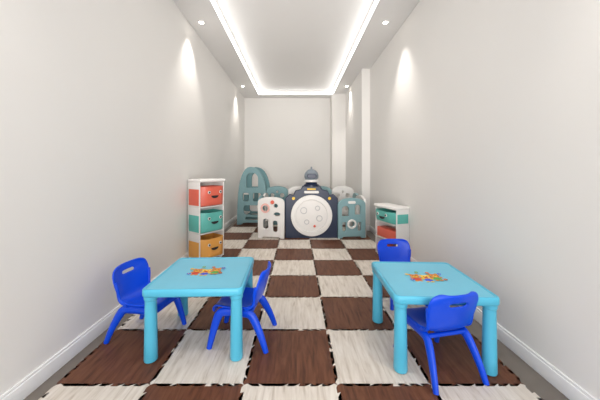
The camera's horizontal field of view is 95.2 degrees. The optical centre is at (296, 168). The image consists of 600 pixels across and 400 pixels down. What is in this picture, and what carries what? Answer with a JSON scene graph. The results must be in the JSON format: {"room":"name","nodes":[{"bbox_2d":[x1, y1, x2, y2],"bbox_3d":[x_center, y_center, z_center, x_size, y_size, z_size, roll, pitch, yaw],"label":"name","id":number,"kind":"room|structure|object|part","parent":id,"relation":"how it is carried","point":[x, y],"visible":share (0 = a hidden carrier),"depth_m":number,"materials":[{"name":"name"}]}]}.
{"room":"children's room","nodes":[
{"label":"children's room","id":0,"kind":"room"},
{"bbox_2d":[0,0,244,395],"bbox_3d":[-1.450,-0.517,3.075,0.120,3.360,8.750,0,0,0],"label":"wall","id":1,"kind":"structure","parent":0,"point":[109,109],"depth_m":1.85,"materials":[{"name":"paint"}]},
{"bbox_2d":[0,215,236,399],"bbox_3d":[-1.382,1.113,3.015,0.016,0.100,8.630,0,0,0],"label":"baseboard","id":2,"kind":"structure","parent":1,"relation":"attached to","point":[33,380],"depth_m":1.59,"materials":[{"name":"white wood"}]},
{"bbox_2d":[245,98,329,208],"bbox_3d":[0.000,-0.517,7.390,2.780,3.360,0.120,0,0,0],"label":"wall","id":3,"kind":"structure","parent":0,"point":[285,138],"depth_m":7.33,"materials":[{"name":"paint"}]},
{"bbox_2d":[330,94,345,210],"bbox_3d":[1.145,-0.367,7.115,0.490,3.060,0.430,0,0,0],"label":"pillar","id":4,"kind":"object","parent":3,"relation":"attached to","point":[337,102],"depth_m":6.90,"materials":[{"name":"white paint"}]},
{"bbox_2d":[173,0,419,97],"bbox_3d":[0.000,-2.017,3.015,2.780,0.240,8.630,0,0,0],"label":"ceiling","id":5,"kind":"structure","parent":0,"point":[284,45],"depth_m":4.12,"materials":[{"name":"paint"}]},
{"bbox_2d":[211,0,378,94],"bbox_3d":[-0.020,-1.942,3.215,1.900,0.081,7.630,0,0,0],"label":"led strip","id":6,"kind":"object","parent":5,"relation":"attached to","point":[212,1],"visible":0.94,"depth_m":4.47,"materials":[{"name":"white plastic"}]},
{"bbox_2d":[24,215,568,399],"bbox_3d":[0.000,1.213,3.075,3.020,0.100,8.750,0,0,0],"label":"floor","id":7,"kind":"structure","parent":0,"point":[533,381],"depth_m":1.60,"materials":[{"name":"grey tile"}]},
{"bbox_2d":[38,223,541,399],"bbox_3d":[-0.031,1.157,2.961,2.517,0.012,6.017,0,0,0],"label":"mat","id":8,"kind":"object","parent":7,"relation":"on","point":[325,343],"visible":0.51,"depth_m":1.73,"materials":[{"name":"multicoloured rubber"}]},
{"bbox_2d":[103,257,186,343],"bbox_3d":[-1.045,0.906,1.923,0.405,0.488,0.334,0,0,12],"label":"chair","id":9,"kind":"object","parent":8,"relation":"on","point":[128,286],"visible":0.71,"depth_m":1.89,"materials":[{"name":"blue plastic"}]},
{"bbox_3d":[-1.073,1.024,1.791,0.405,0.254,0.065,0,0,12],"label":"leg frame","id":10,"kind":"part","parent":9,"relation":"part of","materials":[{"name":"blue plastic"}]},
{"bbox_3d":[-1.017,1.024,2.055,0.405,0.254,0.065,0,0,12],"label":"leg frame","id":11,"kind":"part","parent":9,"relation":"part of","materials":[{"name":"blue plastic"}]},
{"bbox_2d":[142,257,253,363],"bbox_3d":[-0.630,0.928,1.915,0.600,0.444,0.600,0,0,-2],"label":"table","id":12,"kind":"object","parent":8,"relation":"on","point":[185,278],"visible":0.87,"depth_m":1.68,"materials":[{"name":"plastic"}]},
{"bbox_3d":[-0.877,0.954,1.650,0.078,0.393,0.077,0,0,-2],"label":"leg","id":13,"kind":"part","parent":12,"relation":"part of","materials":[{"name":"plastic"}]},
{"bbox_3d":[-0.895,0.954,2.162,0.078,0.393,0.077,0,0,-2],"label":"leg","id":14,"kind":"part","parent":12,"relation":"part of","materials":[{"name":"plastic"}]},
{"bbox_3d":[-0.630,0.734,1.915,0.600,0.048,0.600,0,0,-2],"label":"frame","id":15,"kind":"part","parent":12,"relation":"part of","materials":[{"name":"plastic"}]},
{"bbox_3d":[-0.630,0.727,1.915,0.555,0.023,0.555,0,0,-2],"label":"panel","id":16,"kind":"part","parent":12,"relation":"part of","materials":[{"name":"plastic"}]},
{"bbox_2d":[187,266,224,275],"bbox_3d":[-0.629,0.711,1.912,0.246,0.008,0.162,0,0,-2],"label":"print","id":17,"kind":"object","parent":12,"relation":"on","point":[196,270],"depth_m":1.91,"materials":[{"name":"multicoloured plastic"}]},
{"bbox_3d":[-0.365,0.954,1.668,0.078,0.393,0.077,0,0,-2],"label":"leg","id":18,"kind":"part","parent":12,"relation":"part of","materials":[{"name":"plastic"}]},
{"bbox_3d":[-0.383,0.954,2.180,0.078,0.393,0.077,0,0,-2],"label":"leg","id":19,"kind":"part","parent":12,"relation":"part of","materials":[{"name":"plastic"}]},
{"bbox_2d":[188,178,224,257],"bbox_3d":[-1.136,0.638,3.513,0.307,1.025,0.386,0,0,36],"label":"storage shelf","id":20,"kind":"object","parent":8,"relation":"on","point":[205,195],"visible":0.97,"depth_m":3.40,"materials":[{"name":"white plastic"}]},
{"bbox_3d":[-1.160,0.320,3.530,0.240,0.320,0.370,0,0,36],"label":"frame","id":21,"kind":"part","parent":20,"relation":"part of","materials":[{"name":"white plastic"}]},
{"bbox_3d":[-1.160,0.643,3.530,0.240,0.325,0.370,0,0,36],"label":"frame","id":22,"kind":"part","parent":20,"relation":"part of","materials":[{"name":"white plastic"}]},
{"bbox_3d":[-1.160,0.968,3.530,0.240,0.325,0.370,0,0,36],"label":"frame","id":23,"kind":"part","parent":20,"relation":"part of","materials":[{"name":"white plastic"}]},
{"bbox_3d":[-1.149,0.145,3.522,0.274,0.040,0.386,0,0,36],"label":"lid","id":24,"kind":"part","parent":20,"relation":"part of","materials":[{"name":"white plastic"}]},
{"bbox_2d":[206,261,276,353],"bbox_3d":[-0.360,0.906,1.888,0.405,0.488,0.334,0,0,6],"label":"chair","id":25,"kind":"object","parent":8,"relation":"on","point":[251,296],"visible":0.85,"depth_m":1.76,"materials":[{"name":"blue plastic"}]},
{"bbox_3d":[-0.374,1.024,1.754,0.405,0.254,0.065,0,0,6],"label":"leg frame","id":26,"kind":"part","parent":25,"relation":"part of","materials":[{"name":"blue plastic"}]},
{"bbox_3d":[-0.346,1.024,2.022,0.405,0.254,0.065,0,0,6],"label":"leg frame","id":27,"kind":"part","parent":25,"relation":"part of","materials":[{"name":"blue plastic"}]},
{"bbox_2d":[237,167,270,224],"bbox_3d":[-0.892,0.553,5.871,0.642,1.194,0.479,0,0,6],"label":"slide","id":28,"kind":"object","parent":8,"relation":"on","point":[244,214],"visible":0.8,"depth_m":5.66,"materials":[{"name":"teal plastic"}]},
{"bbox_2d":[258,167,365,238],"bbox_3d":[0.263,0.555,5.015,1.822,1.190,1.090,0,0,0],"label":"fence","id":29,"kind":"object","parent":8,"relation":"on","point":[313,210],"visible":1,"depth_m":4.55,"materials":[{"name":"white plastic"}]},
{"bbox_3d":[-0.600,0.807,5.280,0.040,0.686,0.472,0,0,4],"label":"panel","id":30,"kind":"part","parent":29,"relation":"part of","materials":[{"name":"white plastic"}]},
{"bbox_3d":[-0.420,0.807,4.560,0.452,0.686,0.045,0,0,8],"label":"white panel","id":31,"kind":"part","parent":29,"relation":"part of","materials":[{"name":"plastic"}]},
{"bbox_3d":[-0.390,0.747,5.540,0.442,0.806,0.040,0,0,0],"label":"panel","id":32,"kind":"part","parent":29,"relation":"part of","materials":[{"name":"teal plastic"}]},
{"bbox_3d":[0.050,0.747,5.540,0.442,0.806,0.040,0,0,0],"label":"panel","id":33,"kind":"part","parent":29,"relation":"part of","materials":[{"name":"white plastic"}]},
{"bbox_3d":[0.490,0.747,5.540,0.442,0.806,0.040,0,0,0],"label":"panel","id":34,"kind":"part","parent":29,"relation":"part of","materials":[{"name":"teal plastic"}]},
{"bbox_3d":[0.930,0.747,5.540,0.442,0.806,0.040,0,0,0],"label":"panel","id":35,"kind":"part","parent":29,"relation":"part of","materials":[{"name":"white plastic"}]},
{"bbox_3d":[0.920,0.817,4.580,0.472,0.666,0.045,0,0,-6],"label":"teal panel","id":36,"kind":"part","parent":29,"relation":"part of","materials":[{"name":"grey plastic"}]},
{"bbox_3d":[1.130,0.807,4.840,0.040,0.686,0.472,0,0,-6],"label":"panel","id":37,"kind":"part","parent":29,"relation":"part of","materials":[{"name":"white plastic"}]},
{"bbox_2d":[374,203,408,253],"bbox_3d":[1.207,0.808,3.551,0.257,0.685,0.456,0,0,-18],"label":"storage shelf","id":38,"kind":"object","parent":8,"relation":"on","point":[392,220],"visible":0.74,"depth_m":3.42,"materials":[{"name":"white plastic"}]},
{"bbox_3d":[1.235,1.020,3.560,0.190,0.220,0.440,0,0,-18],"label":"frame","id":39,"kind":"part","parent":38,"relation":"part of","materials":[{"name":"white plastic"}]},
{"bbox_3d":[1.223,0.485,3.556,0.224,0.040,0.456,0,0,-18],"label":"lid","id":40,"kind":"part","parent":38,"relation":"part of","materials":[{"name":"white plastic"}]},
{"bbox_3d":[1.235,0.600,3.560,0.190,0.200,0.440,0,0,-18],"label":"frame","id":41,"kind":"part","parent":38,"relation":"part of","materials":[{"name":"white plastic"}]},
{"bbox_3d":[1.235,0.805,3.560,0.190,0.210,0.440,0,0,-18],"label":"frame","id":42,"kind":"part","parent":38,"relation":"part of","materials":[{"name":"white plastic"}]},
{"bbox_2d":[377,239,427,309],"bbox_3d":[0.919,0.906,2.435,0.334,0.488,0.405,0,0,-4],"label":"chair","id":43,"kind":"object","parent":8,"relation":"on","point":[402,252],"visible":0.51,"depth_m":2.57,"materials":[{"name":"blue plastic"}]},
{"bbox_3d":[0.785,1.024,2.425,0.065,0.254,0.405,0,0,-4],"label":"leg frame","id":44,"kind":"part","parent":43,"relation":"part of","materials":[{"name":"blue plastic"}]},
{"bbox_2d":[371,261,499,376],"bbox_3d":[0.852,0.928,1.810,0.585,0.444,0.590,0,0,2],"label":"table","id":45,"kind":"object","parent":8,"relation":"on","point":[406,283],"visible":0.94,"depth_m":1.63,"materials":[{"name":"plastic"}]},
{"bbox_3d":[0.612,0.954,2.070,0.078,0.393,0.077,0,0,2],"label":"leg","id":46,"kind":"part","parent":45,"relation":"part of","materials":[{"name":"plastic"}]},
{"bbox_3d":[0.595,0.954,1.568,0.078,0.393,0.077,0,0,2],"label":"leg","id":47,"kind":"part","parent":45,"relation":"part of","materials":[{"name":"plastic"}]},
{"bbox_2d":[405,272,447,281],"bbox_3d":[0.853,0.711,1.807,0.246,0.008,0.162,0,0,2],"label":"print","id":48,"kind":"object","parent":45,"relation":"on","point":[409,276],"depth_m":1.81,"materials":[{"name":"multicoloured plastic"}]},
{"bbox_3d":[0.852,0.727,1.810,0.540,0.023,0.545,0,0,2],"label":"panel","id":49,"kind":"part","parent":45,"relation":"part of","materials":[{"name":"plastic"}]},
{"bbox_3d":[0.852,0.734,1.810,0.585,0.048,0.590,0,0,2],"label":"frame","id":50,"kind":"part","parent":45,"relation":"part of","materials":[{"name":"plastic"}]},
{"bbox_3d":[1.092,0.954,1.550,0.078,0.393,0.077,0,0,2],"label":"leg","id":51,"kind":"part","parent":45,"relation":"part of","materials":[{"name":"plastic"}]},
{"bbox_2d":[393,291,489,394],"bbox_3d":[0.825,0.906,1.615,0.334,0.488,0.405,0,0,-12],"label":"chair","id":52,"kind":"object","parent":8,"relation":"on","point":[438,316],"visible":0.97,"depth_m":1.48,"materials":[{"name":"blue plastic"}]},
{"bbox_3d":[0.693,1.024,1.587,0.065,0.254,0.405,0,0,-12],"label":"leg frame","id":53,"kind":"part","parent":52,"relation":"part of","materials":[{"name":"blue plastic"}]},
{"bbox_3d":[0.957,1.024,1.643,0.065,0.254,0.405,0,0,-12],"label":"leg frame","id":54,"kind":"part","parent":52,"relation":"part of","materials":[{"name":"blue plastic"}]},
{"bbox_2d":[370,0,599,399],"bbox_3d":[1.450,-0.517,3.075,0.120,3.360,8.750,0,0,0],"label":"wall","id":55,"kind":"structure","parent":0,"point":[485,114],"depth_m":1.82,"materials":[{"name":"paint"}]},
{"bbox_2d":[346,69,369,224],"bbox_3d":[1.312,-0.367,6.040,0.155,3.060,1.720,0,0,0],"label":"wall pier","id":56,"kind":"object","parent":55,"relation":"attached to","point":[358,94],"visible":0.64,"depth_m":5.37,"materials":[{"name":"paint"}]},
{"bbox_2d":[345,215,596,399],"bbox_3d":[1.349,1.113,2.801,0.171,0.100,8.202,0,0,-1],"label":"baseboard","id":57,"kind":"structure","parent":55,"relation":"attached to","point":[559,380],"depth_m":1.55,"materials":[{"name":"white wood"}]}
]}

